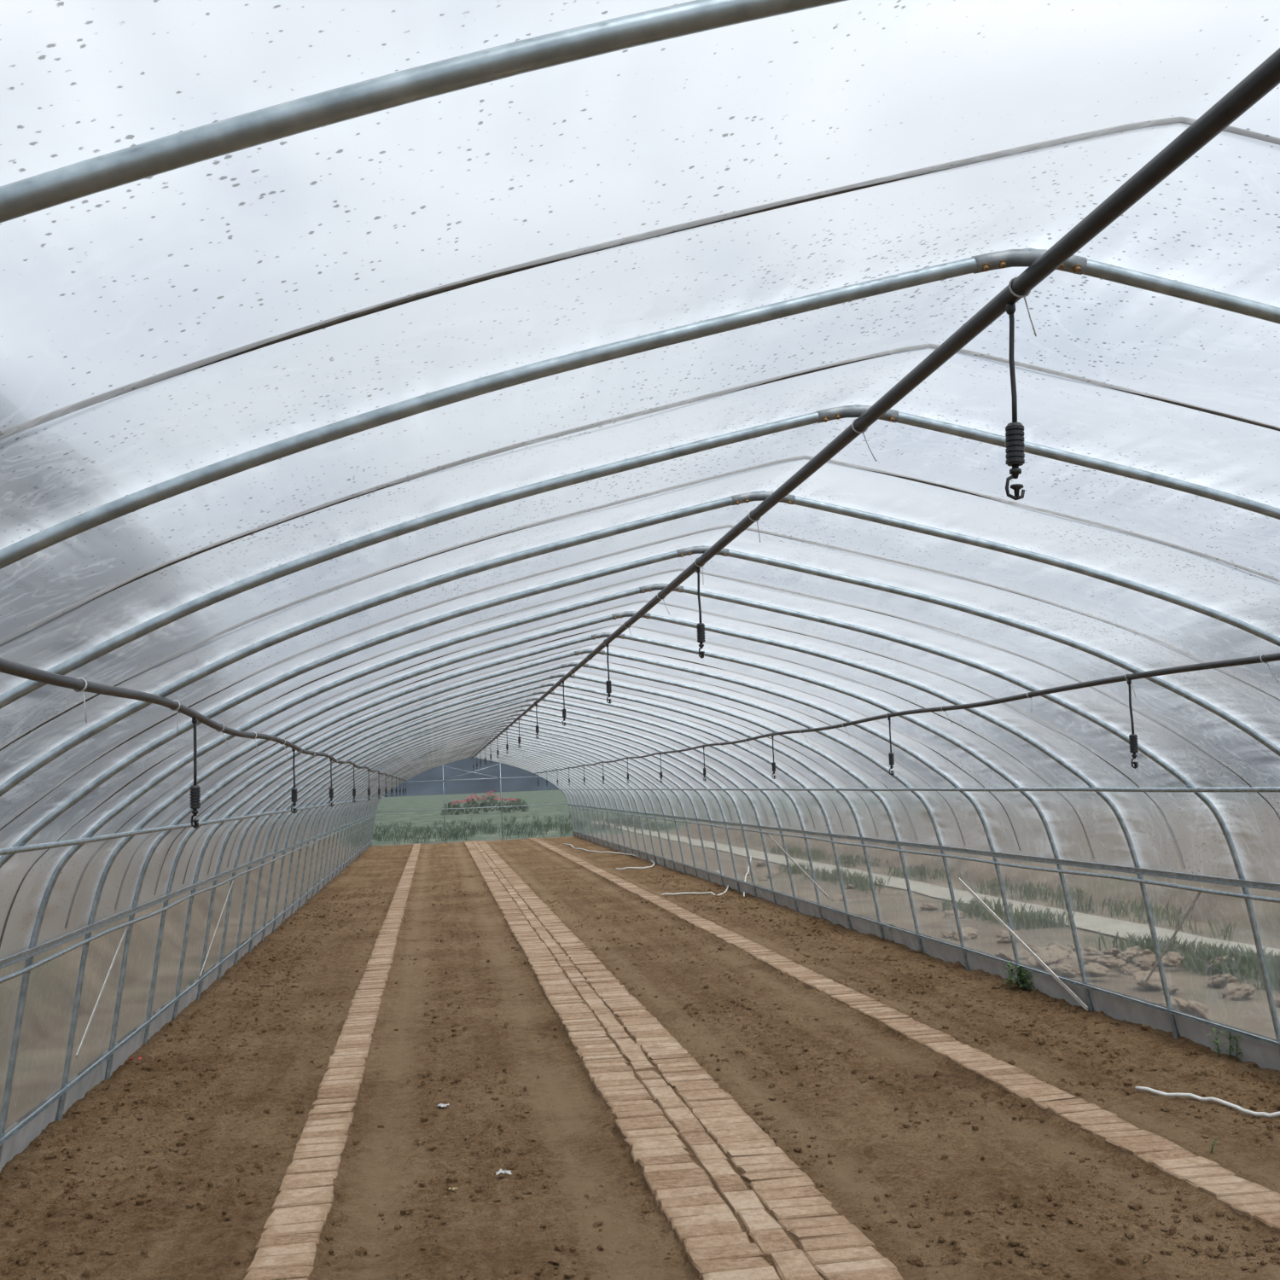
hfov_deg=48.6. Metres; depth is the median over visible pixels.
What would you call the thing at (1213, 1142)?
weed
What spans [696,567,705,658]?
sprinkler
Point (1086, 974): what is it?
rubble stone
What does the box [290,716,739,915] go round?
rib
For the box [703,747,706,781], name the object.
sprinkler
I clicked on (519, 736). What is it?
sprinkler
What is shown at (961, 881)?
diagonal brace
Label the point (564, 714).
sprinkler
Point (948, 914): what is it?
rubble stone
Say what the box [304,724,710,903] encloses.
rib
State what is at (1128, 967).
rubble stone
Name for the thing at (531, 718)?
strap
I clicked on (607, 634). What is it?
rib
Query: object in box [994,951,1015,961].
rubble stone
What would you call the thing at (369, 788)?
sprinkler
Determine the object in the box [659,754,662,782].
sprinkler
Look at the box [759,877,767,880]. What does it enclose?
rubble stone
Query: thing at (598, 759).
rib
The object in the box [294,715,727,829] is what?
strap
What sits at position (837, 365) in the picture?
strap
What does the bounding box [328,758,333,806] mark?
sprinkler
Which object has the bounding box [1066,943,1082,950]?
rubble stone
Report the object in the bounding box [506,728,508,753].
sprinkler
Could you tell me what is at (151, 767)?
strap
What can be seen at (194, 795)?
sprinkler
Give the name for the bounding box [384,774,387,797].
sprinkler
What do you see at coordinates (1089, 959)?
rubble stone
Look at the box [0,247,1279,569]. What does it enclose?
rib
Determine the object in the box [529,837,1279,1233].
brick path
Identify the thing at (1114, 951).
rubble stone
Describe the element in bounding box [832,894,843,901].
rubble stone
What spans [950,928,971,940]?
rubble stone
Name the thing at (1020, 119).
ceiling
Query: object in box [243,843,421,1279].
brick path
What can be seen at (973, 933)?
rubble stone
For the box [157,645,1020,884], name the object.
strap
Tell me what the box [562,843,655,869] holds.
hose
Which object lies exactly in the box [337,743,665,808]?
strap
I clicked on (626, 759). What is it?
sprinkler
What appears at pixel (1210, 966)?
rubble stone
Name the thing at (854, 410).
rib
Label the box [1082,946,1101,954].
rubble stone
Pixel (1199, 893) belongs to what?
diagonal brace
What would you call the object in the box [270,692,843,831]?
strap
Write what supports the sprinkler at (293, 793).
hanging from the pipe at (79, 684)
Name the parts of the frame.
post, post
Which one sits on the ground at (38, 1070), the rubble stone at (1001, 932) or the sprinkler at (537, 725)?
the rubble stone at (1001, 932)
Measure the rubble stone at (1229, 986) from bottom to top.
0.090 m
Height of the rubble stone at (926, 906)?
0.115 m
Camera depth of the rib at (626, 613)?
7.76 m
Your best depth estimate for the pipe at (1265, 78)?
2.54 m
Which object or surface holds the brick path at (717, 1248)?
on the floor
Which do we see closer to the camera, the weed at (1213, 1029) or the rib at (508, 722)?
the weed at (1213, 1029)
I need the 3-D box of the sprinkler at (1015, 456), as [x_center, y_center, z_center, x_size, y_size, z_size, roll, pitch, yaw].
[0.688,-0.445,2.631,0.040,0.379,0.036,-5,-6,26]
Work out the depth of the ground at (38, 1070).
15.32 m
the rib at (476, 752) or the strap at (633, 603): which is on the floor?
the rib at (476, 752)
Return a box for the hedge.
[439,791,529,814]
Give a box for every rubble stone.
[743,870,756,875]
[756,861,767,866]
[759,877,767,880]
[768,869,779,875]
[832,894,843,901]
[843,884,855,889]
[919,902,939,910]
[941,930,953,937]
[942,909,965,919]
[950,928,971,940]
[960,926,981,938]
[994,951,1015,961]
[996,930,1007,936]
[996,930,1021,942]
[1010,948,1031,959]
[1025,949,1059,967]
[1026,943,1039,950]
[1027,963,1041,969]
[1032,947,1047,953]
[1042,943,1070,965]
[1047,941,1076,959]
[1047,962,1081,977]
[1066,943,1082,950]
[1079,971,1095,977]
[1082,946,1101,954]
[1082,956,1097,964]
[1083,962,1109,976]
[1093,954,1116,967]
[1103,948,1121,956]
[1107,958,1126,967]
[1116,949,1140,963]
[1119,964,1132,973]
[1122,961,1151,975]
[1125,945,1143,951]
[1132,953,1156,967]
[1133,948,1157,965]
[1133,970,1173,990]
[1157,954,1178,966]
[1157,996,1178,1008]
[1161,984,1181,994]
[1166,951,1184,965]
[1174,996,1214,1018]
[1206,973,1239,987]
[1207,955,1235,970]
[1221,983,1238,993]
[1221,983,1256,1000]
[1274,997,1279,1006]
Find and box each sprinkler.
[189,717,200,828]
[290,748,297,813]
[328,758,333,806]
[352,765,355,802]
[367,769,370,800]
[378,772,380,798]
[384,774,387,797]
[496,736,499,758]
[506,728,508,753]
[517,718,520,747]
[535,704,539,738]
[562,681,566,726]
[605,644,611,703]
[626,758,628,783]
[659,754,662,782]
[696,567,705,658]
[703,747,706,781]
[771,735,776,779]
[887,717,894,775]
[1005,302,1024,500]
[1127,679,1138,768]
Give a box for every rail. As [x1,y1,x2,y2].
[0,812,376,969]
[0,840,372,1146]
[567,803,1279,890]
[573,831,1279,1047]
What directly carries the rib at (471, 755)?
on the floor
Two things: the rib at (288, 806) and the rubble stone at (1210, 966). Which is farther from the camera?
the rib at (288, 806)
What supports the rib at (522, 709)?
on the floor
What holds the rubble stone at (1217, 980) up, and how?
on the ground at (38, 1070)
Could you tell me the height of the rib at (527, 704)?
2.599 m
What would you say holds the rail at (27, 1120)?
attached to the wall
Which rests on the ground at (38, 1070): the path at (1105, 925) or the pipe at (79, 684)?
the path at (1105, 925)
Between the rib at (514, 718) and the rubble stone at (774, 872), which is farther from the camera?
the rubble stone at (774, 872)
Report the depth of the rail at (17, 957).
7.98 m
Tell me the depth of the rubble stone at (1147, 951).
11.05 m
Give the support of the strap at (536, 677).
attached to the ceiling
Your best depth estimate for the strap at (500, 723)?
19.81 m
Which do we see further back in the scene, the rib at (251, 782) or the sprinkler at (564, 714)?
the sprinkler at (564, 714)
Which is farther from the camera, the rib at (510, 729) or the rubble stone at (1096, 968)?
the rib at (510, 729)
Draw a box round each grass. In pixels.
[341,811,719,846]
[768,843,1279,992]
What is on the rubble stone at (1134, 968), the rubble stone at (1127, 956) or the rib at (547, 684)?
the rubble stone at (1127, 956)
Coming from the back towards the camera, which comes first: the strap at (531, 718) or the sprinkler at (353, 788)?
the strap at (531, 718)
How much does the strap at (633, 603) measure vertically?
1.510 m
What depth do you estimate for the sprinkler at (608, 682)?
8.82 m
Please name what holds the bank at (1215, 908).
on the ground at (38, 1070)
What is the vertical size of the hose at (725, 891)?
0.116 m
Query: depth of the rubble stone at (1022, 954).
12.14 m
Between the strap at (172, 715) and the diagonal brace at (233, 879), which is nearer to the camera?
the strap at (172, 715)
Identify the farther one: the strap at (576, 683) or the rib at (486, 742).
the rib at (486, 742)
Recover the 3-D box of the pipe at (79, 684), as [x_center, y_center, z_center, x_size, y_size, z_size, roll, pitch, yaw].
[-3.734,1.923,20.286,0.071,0.131,43.401,-2,-6,-8]
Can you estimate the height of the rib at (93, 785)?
2.599 m
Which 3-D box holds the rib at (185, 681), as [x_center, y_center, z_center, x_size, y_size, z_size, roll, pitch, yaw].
[0.458,0.798,4.560,6.088,2.599,0.033,-2,-6,-8]
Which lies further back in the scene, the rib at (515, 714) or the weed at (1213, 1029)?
the rib at (515, 714)
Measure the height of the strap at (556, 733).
1.510 m
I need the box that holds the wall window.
[384,757,558,797]
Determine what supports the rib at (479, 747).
on the floor
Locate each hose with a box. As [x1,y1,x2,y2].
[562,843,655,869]
[661,870,728,896]
[743,855,752,896]
[1134,1086,1279,1117]
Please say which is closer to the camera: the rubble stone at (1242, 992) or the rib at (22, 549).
the rib at (22, 549)
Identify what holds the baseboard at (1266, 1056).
on the floor
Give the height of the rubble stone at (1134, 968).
0.114 m
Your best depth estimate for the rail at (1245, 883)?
9.37 m
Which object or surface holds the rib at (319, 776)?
on the floor
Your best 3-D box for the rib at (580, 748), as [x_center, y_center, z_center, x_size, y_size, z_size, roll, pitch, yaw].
[-2.272,2.789,23.468,6.088,2.599,0.031,-2,-6,-8]
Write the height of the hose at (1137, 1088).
0.042 m
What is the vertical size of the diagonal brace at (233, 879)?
0.695 m
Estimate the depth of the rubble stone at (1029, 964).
11.48 m
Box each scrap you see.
[437,1103,449,1106]
[495,1169,511,1175]
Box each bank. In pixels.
[622,814,1279,936]
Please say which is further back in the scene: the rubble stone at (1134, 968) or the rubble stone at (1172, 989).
the rubble stone at (1134, 968)
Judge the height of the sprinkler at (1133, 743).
0.380 m
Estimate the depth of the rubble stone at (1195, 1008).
9.04 m
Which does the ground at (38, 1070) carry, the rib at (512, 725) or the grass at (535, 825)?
the grass at (535, 825)
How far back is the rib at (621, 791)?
28.90 m
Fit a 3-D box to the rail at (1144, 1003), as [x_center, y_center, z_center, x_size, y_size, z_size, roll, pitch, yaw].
[1.144,3.443,20.790,0.014,0.023,44.520,-2,-6,-8]
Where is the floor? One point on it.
(386, 1098)
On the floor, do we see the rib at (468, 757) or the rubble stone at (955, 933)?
the rib at (468, 757)
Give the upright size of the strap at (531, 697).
1.510 m
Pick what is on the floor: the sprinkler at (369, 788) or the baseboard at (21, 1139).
the baseboard at (21, 1139)
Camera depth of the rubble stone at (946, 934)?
13.88 m
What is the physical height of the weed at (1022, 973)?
0.211 m
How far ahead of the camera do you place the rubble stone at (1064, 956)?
11.66 m
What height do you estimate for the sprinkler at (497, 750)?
0.380 m
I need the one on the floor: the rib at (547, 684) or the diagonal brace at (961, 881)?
the rib at (547, 684)
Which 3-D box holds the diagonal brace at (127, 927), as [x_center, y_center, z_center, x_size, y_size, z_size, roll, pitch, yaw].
[-2.898,1.878,7.663,0.012,0.600,0.820,-2,-6,-2]
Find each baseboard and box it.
[0,840,371,1172]
[574,831,1279,1070]
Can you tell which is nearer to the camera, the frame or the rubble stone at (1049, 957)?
the rubble stone at (1049, 957)
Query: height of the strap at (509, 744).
1.510 m
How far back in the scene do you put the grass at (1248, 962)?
14.78 m
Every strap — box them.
[0,470,993,750]
[0,529,1279,830]
[0,574,1279,947]
[86,354,1279,603]
[116,603,1152,831]
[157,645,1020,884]
[182,662,962,884]
[186,174,925,372]
[207,677,888,874]
[226,682,874,867]
[240,626,1086,835]
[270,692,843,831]
[271,704,780,848]
[280,697,814,827]
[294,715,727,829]
[306,722,640,837]
[313,733,681,834]
[316,718,732,820]
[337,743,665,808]
[345,744,633,821]
[380,728,674,788]
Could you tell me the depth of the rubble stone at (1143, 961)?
11.00 m
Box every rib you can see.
[0,0,848,222]
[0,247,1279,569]
[0,404,1279,709]
[0,490,1279,797]
[0,545,1279,868]
[0,582,1279,1160]
[56,610,1178,1120]
[104,631,1093,1079]
[143,648,1024,1043]
[172,662,969,1018]
[196,673,923,999]
[216,682,884,980]
[233,690,851,965]
[248,697,822,953]
[261,703,798,941]
[272,708,776,932]
[281,713,757,922]
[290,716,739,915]
[297,721,724,908]
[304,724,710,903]
[311,727,698,897]
[316,730,686,893]
[321,733,675,888]
[326,734,665,884]
[331,737,657,880]
[335,738,648,876]
[338,740,640,874]
[342,742,633,870]
[345,744,627,867]
[349,745,620,864]
[351,747,614,861]
[354,748,609,860]
[356,750,604,857]
[359,750,599,855]
[360,751,594,853]
[363,753,590,851]
[365,754,586,850]
[366,755,581,849]
[368,756,578,847]
[370,756,575,846]
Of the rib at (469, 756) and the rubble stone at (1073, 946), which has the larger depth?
the rib at (469, 756)
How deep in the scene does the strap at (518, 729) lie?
22.11 m
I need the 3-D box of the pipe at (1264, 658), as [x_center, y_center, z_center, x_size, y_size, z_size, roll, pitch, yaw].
[-0.078,1.762,20.831,0.074,0.121,43.400,-2,-6,-8]
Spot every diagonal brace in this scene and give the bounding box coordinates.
[75,925,128,1058]
[199,878,234,977]
[763,830,829,898]
[958,878,1087,1010]
[1143,887,1202,985]
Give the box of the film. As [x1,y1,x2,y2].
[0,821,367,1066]
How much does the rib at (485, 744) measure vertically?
2.599 m
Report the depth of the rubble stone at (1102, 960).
11.43 m
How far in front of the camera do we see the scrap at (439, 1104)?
7.10 m
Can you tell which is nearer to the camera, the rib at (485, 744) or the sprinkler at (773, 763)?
the sprinkler at (773, 763)
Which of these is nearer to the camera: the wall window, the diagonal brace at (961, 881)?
the diagonal brace at (961, 881)
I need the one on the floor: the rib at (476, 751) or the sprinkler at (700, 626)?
the rib at (476, 751)
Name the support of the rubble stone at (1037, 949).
on the ground at (38, 1070)
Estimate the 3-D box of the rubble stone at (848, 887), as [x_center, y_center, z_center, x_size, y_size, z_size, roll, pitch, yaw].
[2.996,3.516,20.183,0.148,0.086,0.174,2,-7,-37]
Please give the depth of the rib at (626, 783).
26.78 m
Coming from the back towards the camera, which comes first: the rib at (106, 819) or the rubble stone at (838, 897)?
the rubble stone at (838, 897)
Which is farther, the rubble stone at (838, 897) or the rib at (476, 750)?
the rib at (476, 750)
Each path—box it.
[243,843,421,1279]
[463,840,903,1279]
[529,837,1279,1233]
[587,821,1279,960]
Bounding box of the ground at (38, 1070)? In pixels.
[0,790,1279,1129]
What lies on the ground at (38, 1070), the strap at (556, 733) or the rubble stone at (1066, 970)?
the rubble stone at (1066, 970)
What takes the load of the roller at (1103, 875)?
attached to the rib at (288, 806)
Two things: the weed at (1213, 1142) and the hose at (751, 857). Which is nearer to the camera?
the weed at (1213, 1142)
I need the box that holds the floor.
[0,835,1279,1279]
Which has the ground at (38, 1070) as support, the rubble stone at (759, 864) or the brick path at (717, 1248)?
the rubble stone at (759, 864)
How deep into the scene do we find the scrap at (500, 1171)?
5.82 m
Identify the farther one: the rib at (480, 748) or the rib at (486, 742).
the rib at (480, 748)
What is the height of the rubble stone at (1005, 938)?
0.142 m
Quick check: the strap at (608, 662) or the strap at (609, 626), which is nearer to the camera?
the strap at (609, 626)
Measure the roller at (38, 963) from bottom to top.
0.036 m
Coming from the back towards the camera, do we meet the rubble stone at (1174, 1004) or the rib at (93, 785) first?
the rubble stone at (1174, 1004)
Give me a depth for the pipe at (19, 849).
6.81 m
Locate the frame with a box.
[376,763,565,843]
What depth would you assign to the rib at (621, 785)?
27.84 m
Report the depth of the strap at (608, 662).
10.26 m
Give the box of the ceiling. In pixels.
[0,0,1279,960]
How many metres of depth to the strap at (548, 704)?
15.52 m
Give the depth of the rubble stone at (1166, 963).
11.34 m
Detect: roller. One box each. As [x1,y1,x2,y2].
[0,814,376,983]
[567,806,1279,902]
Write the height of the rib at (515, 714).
2.599 m
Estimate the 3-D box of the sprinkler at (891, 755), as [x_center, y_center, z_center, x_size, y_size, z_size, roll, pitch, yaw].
[1.608,0.679,9.101,0.039,0.380,0.034,-5,-6,36]
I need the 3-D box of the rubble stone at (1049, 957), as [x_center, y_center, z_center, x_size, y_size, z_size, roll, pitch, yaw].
[3.274,2.598,11.541,0.249,0.133,0.270,-8,-8,42]
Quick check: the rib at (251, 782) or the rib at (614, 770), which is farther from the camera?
the rib at (614, 770)
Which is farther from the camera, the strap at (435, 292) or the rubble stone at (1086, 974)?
the rubble stone at (1086, 974)
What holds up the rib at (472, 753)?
on the floor
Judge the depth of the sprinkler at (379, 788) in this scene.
20.55 m
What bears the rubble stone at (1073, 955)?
on the ground at (38, 1070)
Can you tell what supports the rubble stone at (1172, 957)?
on the ground at (38, 1070)
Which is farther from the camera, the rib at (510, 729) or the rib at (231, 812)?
the rib at (510, 729)
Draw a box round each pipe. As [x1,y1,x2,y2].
[0,657,407,781]
[0,796,383,855]
[471,47,1279,758]
[532,652,1279,774]
[558,786,1279,792]
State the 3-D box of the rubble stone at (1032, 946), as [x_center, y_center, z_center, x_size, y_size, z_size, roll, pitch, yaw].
[3.511,2.755,12.705,0.137,0.072,0.165,-5,-6,23]
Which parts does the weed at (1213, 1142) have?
stem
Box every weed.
[1002,961,1035,992]
[1205,1028,1242,1061]
[1209,1138,1219,1153]
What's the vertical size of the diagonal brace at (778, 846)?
0.655 m
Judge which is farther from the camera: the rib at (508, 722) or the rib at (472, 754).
the rib at (472, 754)
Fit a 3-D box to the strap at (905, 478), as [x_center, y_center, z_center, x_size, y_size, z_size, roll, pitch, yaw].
[0.514,0.210,4.073,5.715,1.510,0.009,-2,-6,-8]
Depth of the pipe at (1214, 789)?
8.70 m
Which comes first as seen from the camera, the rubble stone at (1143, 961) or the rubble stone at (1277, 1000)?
the rubble stone at (1277, 1000)
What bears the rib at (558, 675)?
on the floor
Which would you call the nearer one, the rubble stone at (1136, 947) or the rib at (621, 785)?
the rubble stone at (1136, 947)
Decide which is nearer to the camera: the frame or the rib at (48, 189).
the rib at (48, 189)
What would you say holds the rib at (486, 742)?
on the floor
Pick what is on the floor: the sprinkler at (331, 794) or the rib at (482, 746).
the rib at (482, 746)
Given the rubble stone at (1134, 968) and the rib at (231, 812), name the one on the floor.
the rib at (231, 812)
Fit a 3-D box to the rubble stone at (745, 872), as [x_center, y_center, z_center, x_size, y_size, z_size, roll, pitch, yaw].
[1.849,3.930,23.879,0.211,0.092,0.167,1,-7,-30]
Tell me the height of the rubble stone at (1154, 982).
0.130 m

